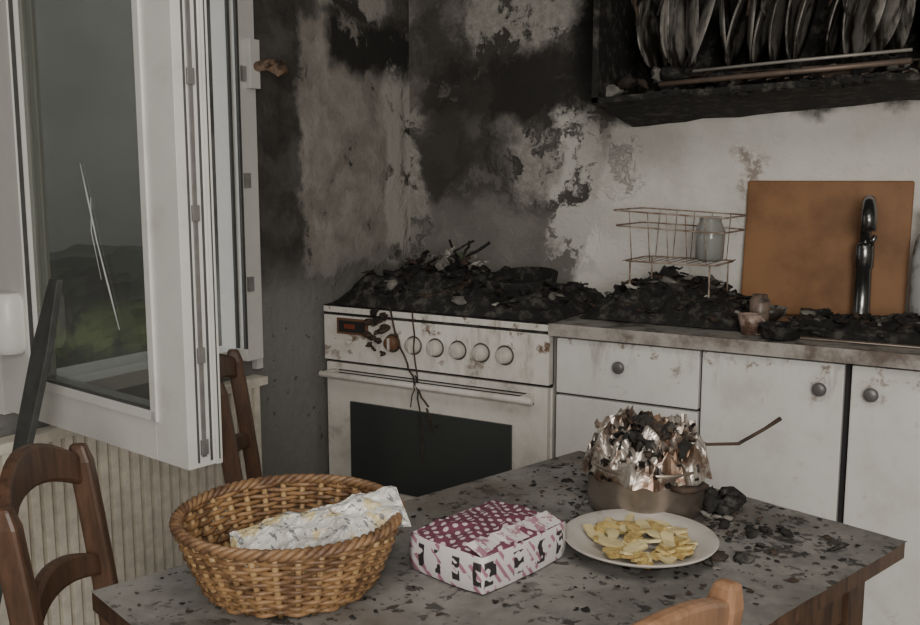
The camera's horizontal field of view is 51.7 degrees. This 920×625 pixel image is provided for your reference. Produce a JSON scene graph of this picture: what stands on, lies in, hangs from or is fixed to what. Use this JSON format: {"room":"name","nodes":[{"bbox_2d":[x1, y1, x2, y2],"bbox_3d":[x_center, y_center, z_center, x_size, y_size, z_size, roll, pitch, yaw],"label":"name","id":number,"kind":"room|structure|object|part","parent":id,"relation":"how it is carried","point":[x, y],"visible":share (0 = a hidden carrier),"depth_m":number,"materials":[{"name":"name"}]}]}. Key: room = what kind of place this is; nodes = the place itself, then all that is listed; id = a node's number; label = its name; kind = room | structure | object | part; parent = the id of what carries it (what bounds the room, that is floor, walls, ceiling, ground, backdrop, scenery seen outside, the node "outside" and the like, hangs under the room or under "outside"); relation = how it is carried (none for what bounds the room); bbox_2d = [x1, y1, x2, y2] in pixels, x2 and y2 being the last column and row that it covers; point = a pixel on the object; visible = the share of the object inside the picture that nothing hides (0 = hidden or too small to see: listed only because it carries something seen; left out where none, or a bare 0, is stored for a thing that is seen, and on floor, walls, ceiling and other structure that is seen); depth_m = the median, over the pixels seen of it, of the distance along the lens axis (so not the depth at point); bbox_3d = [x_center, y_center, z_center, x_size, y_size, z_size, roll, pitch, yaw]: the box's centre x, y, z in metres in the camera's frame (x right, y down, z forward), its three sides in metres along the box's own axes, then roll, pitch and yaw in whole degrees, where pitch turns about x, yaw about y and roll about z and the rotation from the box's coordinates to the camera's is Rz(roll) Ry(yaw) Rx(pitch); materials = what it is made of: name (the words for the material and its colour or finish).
{"room":"fire-damaged room","nodes":[
{"label":"fire-damaged room","id":0,"kind":"room"},
{"bbox_2d":[34,0,142,252],"bbox_3d":[-2.657,-1.600,6.877,0.200,4.100,11.000,5,9,31],"label":"sky","id":1,"kind":"structure","parent":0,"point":[85,53],"depth_m":6.75,"materials":[{"name":"grey"}]},
{"bbox_2d":[0,0,410,509],"bbox_3d":[-1.438,-0.298,1.962,0.250,2.700,4.400,5,9,31],"label":"wall","id":2,"kind":"structure","parent":0,"point":[333,131],"depth_m":3.30,"materials":[{"name":"paint"}]},
{"bbox_2d":[0,374,267,624],"bbox_3d":[-0.885,0.606,2.678,0.090,0.710,1.029,5,9,31],"label":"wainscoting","id":3,"kind":"structure","parent":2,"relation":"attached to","point":[140,493],"depth_m":2.54,"materials":[{"name":"beige wood"}]},
{"bbox_2d":[0,0,288,414],"bbox_3d":[-0.747,-0.482,2.479,0.981,1.480,1.000,5,9,31],"label":"window","id":4,"kind":"structure","parent":2,"relation":"in","point":[237,65],"depth_m":2.92,"materials":[{"name":"white plastic"}]},
{"bbox_2d":[0,0,222,470],"bbox_3d":[-0.804,-0.402,1.964,0.768,1.355,0.127,6,10,38],"label":"window leaf","id":5,"kind":"structure","parent":4,"relation":"attached to","point":[180,425],"depth_m":1.83,"materials":[{"name":"white plastic"}]},
{"bbox_3d":[-0.748,-0.138,1.973,0.122,0.341,0.004,7,10,39],"label":"glass crack","id":6,"kind":"part","parent":5,"relation":"part of","materials":[{"name":"glass"}]},
{"bbox_2d":[409,0,919,312],"bbox_3d":[1.388,-0.436,2.937,4.080,2.700,0.200,5,9,31],"label":"wall","id":7,"kind":"structure","parent":0,"point":[510,147],"depth_m":3.40,"materials":[{"name":"paint"}]},
{"bbox_2d":[592,0,919,126],"bbox_3d":[1.509,-0.996,2.423,2.430,0.947,0.417,5,9,31],"label":"dish rack","id":8,"kind":"object","parent":7,"relation":"attached to","point":[655,62],"visible":1,"depth_m":2.83,"materials":[{"name":"grey wood"}]},
{"bbox_3d":[0.203,1.226,1.182,4.080,0.100,4.800,5,9,31],"label":"floor","id":9,"kind":"structure","parent":0,"visible":0},
{"bbox_2d":[0,278,62,603],"bbox_3d":[-0.929,0.504,1.916,0.066,1.125,0.312,8,11,43],"label":"plank","id":10,"kind":"object","parent":9,"relation":"on","point":[41,353],"visible":0.7,"depth_m":1.92,"materials":[{"name":"grey wood"}]},
{"bbox_2d":[0,443,117,624],"bbox_3d":[-0.437,0.661,1.542,0.499,0.918,0.380,-1,8,-4],"label":"dining chair","id":11,"kind":"object","parent":9,"relation":"on","point":[28,600],"visible":0.97,"depth_m":1.49,"materials":[{"name":"brown wood"}]},
{"bbox_2d":[219,349,280,527],"bbox_3d":[-0.344,0.552,2.316,0.502,0.917,0.440,-1,8,-8],"label":"dining chair","id":12,"kind":"object","parent":9,"relation":"on","point":[231,365],"visible":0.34,"depth_m":2.40,"materials":[{"name":"brown wood"}]},
{"bbox_2d":[319,304,585,501],"bbox_3d":[0.034,0.415,3.366,0.865,0.895,0.651,5,9,31],"label":"stove","id":13,"kind":"object","parent":9,"relation":"on","point":[489,385],"visible":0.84,"depth_m":3.10,"materials":[{"name":"white metal"}]},
{"bbox_2d":[361,307,390,355],"bbox_3d":[-0.284,0.064,3.183,0.113,0.165,0.048,5,9,31],"label":"drip","id":14,"kind":"object","parent":13,"relation":"attached to","point":[383,316],"visible":1,"depth_m":3.17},
{"bbox_2d":[386,302,437,460],"bbox_3d":[-0.155,0.225,3.084,0.036,0.508,0.224,-7,11,-41],"label":"cable","id":15,"kind":"object","parent":13,"relation":"attached to","point":[388,305],"visible":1,"depth_m":3.08,"materials":[{"name":"black rubber"}]},
{"bbox_2d":[328,239,604,322],"bbox_3d":[0.053,-0.141,3.308,0.867,0.217,0.564,5,9,31],"label":"debris","id":16,"kind":"object","parent":13,"relation":"on","point":[454,285],"visible":0.99,"depth_m":3.14,"materials":[{"name":"grey wood"}]},
{"bbox_2d":[91,450,907,624],"bbox_3d":[0.100,0.753,1.491,1.052,0.750,0.697,-7,11,-41],"label":"dining table","id":17,"kind":"object","parent":9,"relation":"on","point":[828,595],"visible":0.48,"depth_m":1.39,"materials":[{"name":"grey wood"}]},
{"bbox_2d":[169,473,405,618],"bbox_3d":[-0.244,0.335,1.370,0.333,0.113,0.333,5,9,31],"label":"wicker basket","id":18,"kind":"object","parent":17,"relation":"on","point":[227,584],"visible":0.88,"depth_m":1.27,"materials":[{"name":"brown wicker"}]},
{"bbox_2d":[223,549,357,584],"bbox_3d":[-0.244,0.349,1.372,0.180,0.057,0.170,2,8,11],"label":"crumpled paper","id":19,"kind":"object","parent":18,"relation":"in","point":[357,549],"visible":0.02,"depth_m":1.30,"materials":[{"name":"white paper"}]},
{"bbox_2d":[229,486,410,566],"bbox_3d":[-0.198,0.304,1.341,0.245,0.085,0.095,-2,8,-16],"label":"cloth","id":20,"kind":"object","parent":18,"relation":"in","point":[358,514],"visible":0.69,"depth_m":1.33,"materials":[{"name":"white fabric"}]},
{"bbox_2d":[409,499,566,594],"bbox_3d":[0.045,0.344,1.442,0.156,0.071,0.208,7,11,41],"label":"box","id":21,"kind":"object","parent":17,"relation":"on","point":[445,549],"visible":1,"depth_m":1.39,"materials":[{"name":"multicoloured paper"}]},
{"bbox_2d":[135,457,875,624],"bbox_3d":[0.099,0.359,1.444,1.028,0.051,0.666,-7,11,-41],"label":"flakes","id":22,"kind":"object","parent":17,"relation":"on","point":[721,502],"visible":0.52,"depth_m":1.56,"materials":[{"name":"black"}]},
{"bbox_2d":[566,509,718,567],"bbox_3d":[0.280,0.360,1.483,0.240,0.026,0.240,5,9,31],"label":"dinner plate","id":23,"kind":"object","parent":17,"relation":"on","point":[578,539],"visible":0.6,"depth_m":1.49,"materials":[{"name":"white ceramic"}]},
{"bbox_2d":[583,513,697,568],"bbox_3d":[0.285,0.349,1.484,0.162,0.028,0.189,-2,8,-14],"label":"slices","id":24,"kind":"object","parent":23,"relation":"on","point":[674,543],"visible":1,"depth_m":1.46,"materials":[{"name":"yellow food"}]},
{"bbox_2d":[586,456,708,518],"bbox_3d":[0.328,0.300,1.679,0.218,0.092,0.213,2,8,16],"label":"cooking pot","id":25,"kind":"object","parent":17,"relation":"on","point":[686,501],"visible":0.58,"depth_m":1.59,"materials":[{"name":"metal"}]},
{"bbox_2d":[582,405,711,492],"bbox_3d":[0.327,0.224,1.665,0.230,0.119,0.230,5,9,31],"label":"foil","id":26,"kind":"object","parent":25,"relation":"on","point":[644,444],"visible":1,"depth_m":1.61,"materials":[{"name":"grey metal"}]},
{"bbox_2d":[673,417,781,445],"bbox_3d":[0.455,0.212,1.683,0.259,0.039,0.052,-2,8,-11],"label":"ladle","id":27,"kind":"object","parent":26,"relation":"on","point":[778,419],"visible":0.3,"depth_m":1.67,"materials":[{"name":"metal"}]},
{"bbox_2d":[631,578,743,624],"bbox_3d":[0.014,0.719,1.131,0.440,0.920,0.501,-7,11,-41],"label":"dining chair","id":28,"kind":"object","parent":9,"relation":"on","point":[724,603],"visible":1,"depth_m":0.98,"materials":[{"name":"brown wood"}]},
{"bbox_2d":[556,337,919,624],"bbox_3d":[1.503,0.551,2.522,2.515,0.862,0.604,5,9,31],"label":"base cabinet","id":29,"kind":"object","parent":9,"relation":"on","point":[844,448],"visible":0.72,"depth_m":2.54,"materials":[{"name":"white laminate"}]},
{"bbox_2d":[548,314,919,369],"bbox_3d":[1.503,0.105,2.464,2.522,0.037,0.611,5,9,31],"label":"countertop","id":30,"kind":"structure","parent":29,"relation":"on","point":[721,340],"depth_m":2.59,"materials":[{"name":"grey stone"}]},
{"bbox_2d":[578,265,751,330],"bbox_3d":[0.690,-0.070,2.993,0.500,0.157,0.443,5,9,31],"label":"debris","id":31,"kind":"object","parent":30,"relation":"on","point":[670,297],"depth_m":2.89,"materials":[{"name":"black"}]},
{"bbox_2d":[614,207,747,297],"bbox_3d":[0.688,-0.156,2.978,0.356,0.335,0.286,5,9,31],"label":"dish rack","id":32,"kind":"object","parent":30,"relation":"on","point":[649,256],"visible":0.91,"depth_m":2.92,"materials":[{"name":"metal"}]},
{"bbox_2d":[695,216,725,261],"bbox_3d":[0.757,-0.223,2.879,0.090,0.135,0.090,5,9,31],"label":"glass jar","id":33,"kind":"object","parent":32,"relation":"in","point":[715,243],"visible":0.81,"depth_m":2.85,"materials":[{"name":"grey"}]},
{"bbox_2d":[738,312,764,334],"bbox_3d":[0.809,0.032,2.646,0.068,0.056,0.072,-2,8,-17],"label":"cup","id":34,"kind":"object","parent":30,"relation":"on","point":[748,321],"visible":0.93,"depth_m":2.63,"materials":[{"name":"beige ceramic"}]},
{"bbox_2d":[749,293,769,321],"bbox_3d":[0.860,-0.002,2.730,0.057,0.101,0.056,5,9,31],"label":"spice jar","id":35,"kind":"object","parent":30,"relation":"on","point":[759,302],"visible":0.73,"depth_m":2.71,"materials":[{"name":"beige ceramic"}]},
{"bbox_2d":[769,305,787,320],"bbox_3d":[0.929,0.006,2.866,0.115,0.046,0.116,5,9,31],"label":"bowl","id":36,"kind":"object","parent":30,"relation":"on","point":[776,312],"visible":0.38,"depth_m":2.82,"materials":[{"name":"grey ceramic"}]},
{"bbox_2d":[758,321,826,339],"bbox_3d":[0.897,0.050,2.556,0.186,0.047,0.122,5,9,31],"label":"saucepan","id":37,"kind":"object","parent":30,"relation":"on","point":[774,330],"visible":1,"depth_m":2.53,"materials":[{"name":"black metal"}]},
{"bbox_2d":[741,181,914,317],"bbox_3d":[1.136,-0.198,2.970,0.490,0.424,0.054,5,9,31],"label":"cutting board","id":38,"kind":"object","parent":30,"relation":"on","point":[801,237],"visible":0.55,"depth_m":2.96,"materials":[{"name":"orange wood"}]},
{"bbox_2d":[756,317,919,348],"bbox_3d":[1.154,0.131,2.664,0.560,0.153,0.380,5,9,31],"label":"sink","id":39,"kind":"object","parent":30,"relation":"in","point":[784,318],"visible":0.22,"depth_m":2.51,"materials":[{"name":"metal"}]},
{"bbox_2d":[786,308,919,345],"bbox_3d":[1.157,0.034,2.656,0.480,0.076,0.309,5,9,31],"label":"debris","id":40,"kind":"object","parent":39,"relation":"in","point":[904,328],"visible":0.83,"depth_m":2.60,"materials":[{"name":"grey wood"}]},
{"bbox_2d":[852,195,877,313],"bbox_3d":[1.189,-0.153,2.793,0.068,0.384,0.178,3,9,22],"label":"sink faucet","id":41,"kind":"object","parent":30,"relation":"on","point":[864,251],"visible":0.79,"depth_m":2.82,"materials":[{"name":"silver metal"}]},
{"bbox_2d":[908,234,919,316],"bbox_3d":[1.346,-0.130,2.758,0.068,0.346,0.068,5,9,31],"label":"soap bottle","id":42,"kind":"object","parent":30,"relation":"on","point":[914,289],"visible":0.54,"depth_m":2.75,"materials":[{"name":"white plastic"}]},
{"label":"outside","id":43,"kind":"structure","parent":0,"visible":0},
{"bbox_3d":[-1.200,0.523,6.293,3.600,0.100,11.000,5,9,31],"label":"ground","id":44,"kind":"structure","parent":43,"visible":0},
{"bbox_2d":[49,244,147,368],"bbox_3d":[-1.454,-0.031,6.368,0.575,0.977,9.000,5,9,31],"label":"hillside","id":45,"kind":"structure","parent":44,"relation":"on","point":[87,330],"depth_m":5.18,"materials":[{"name":"green plant"}]}
]}

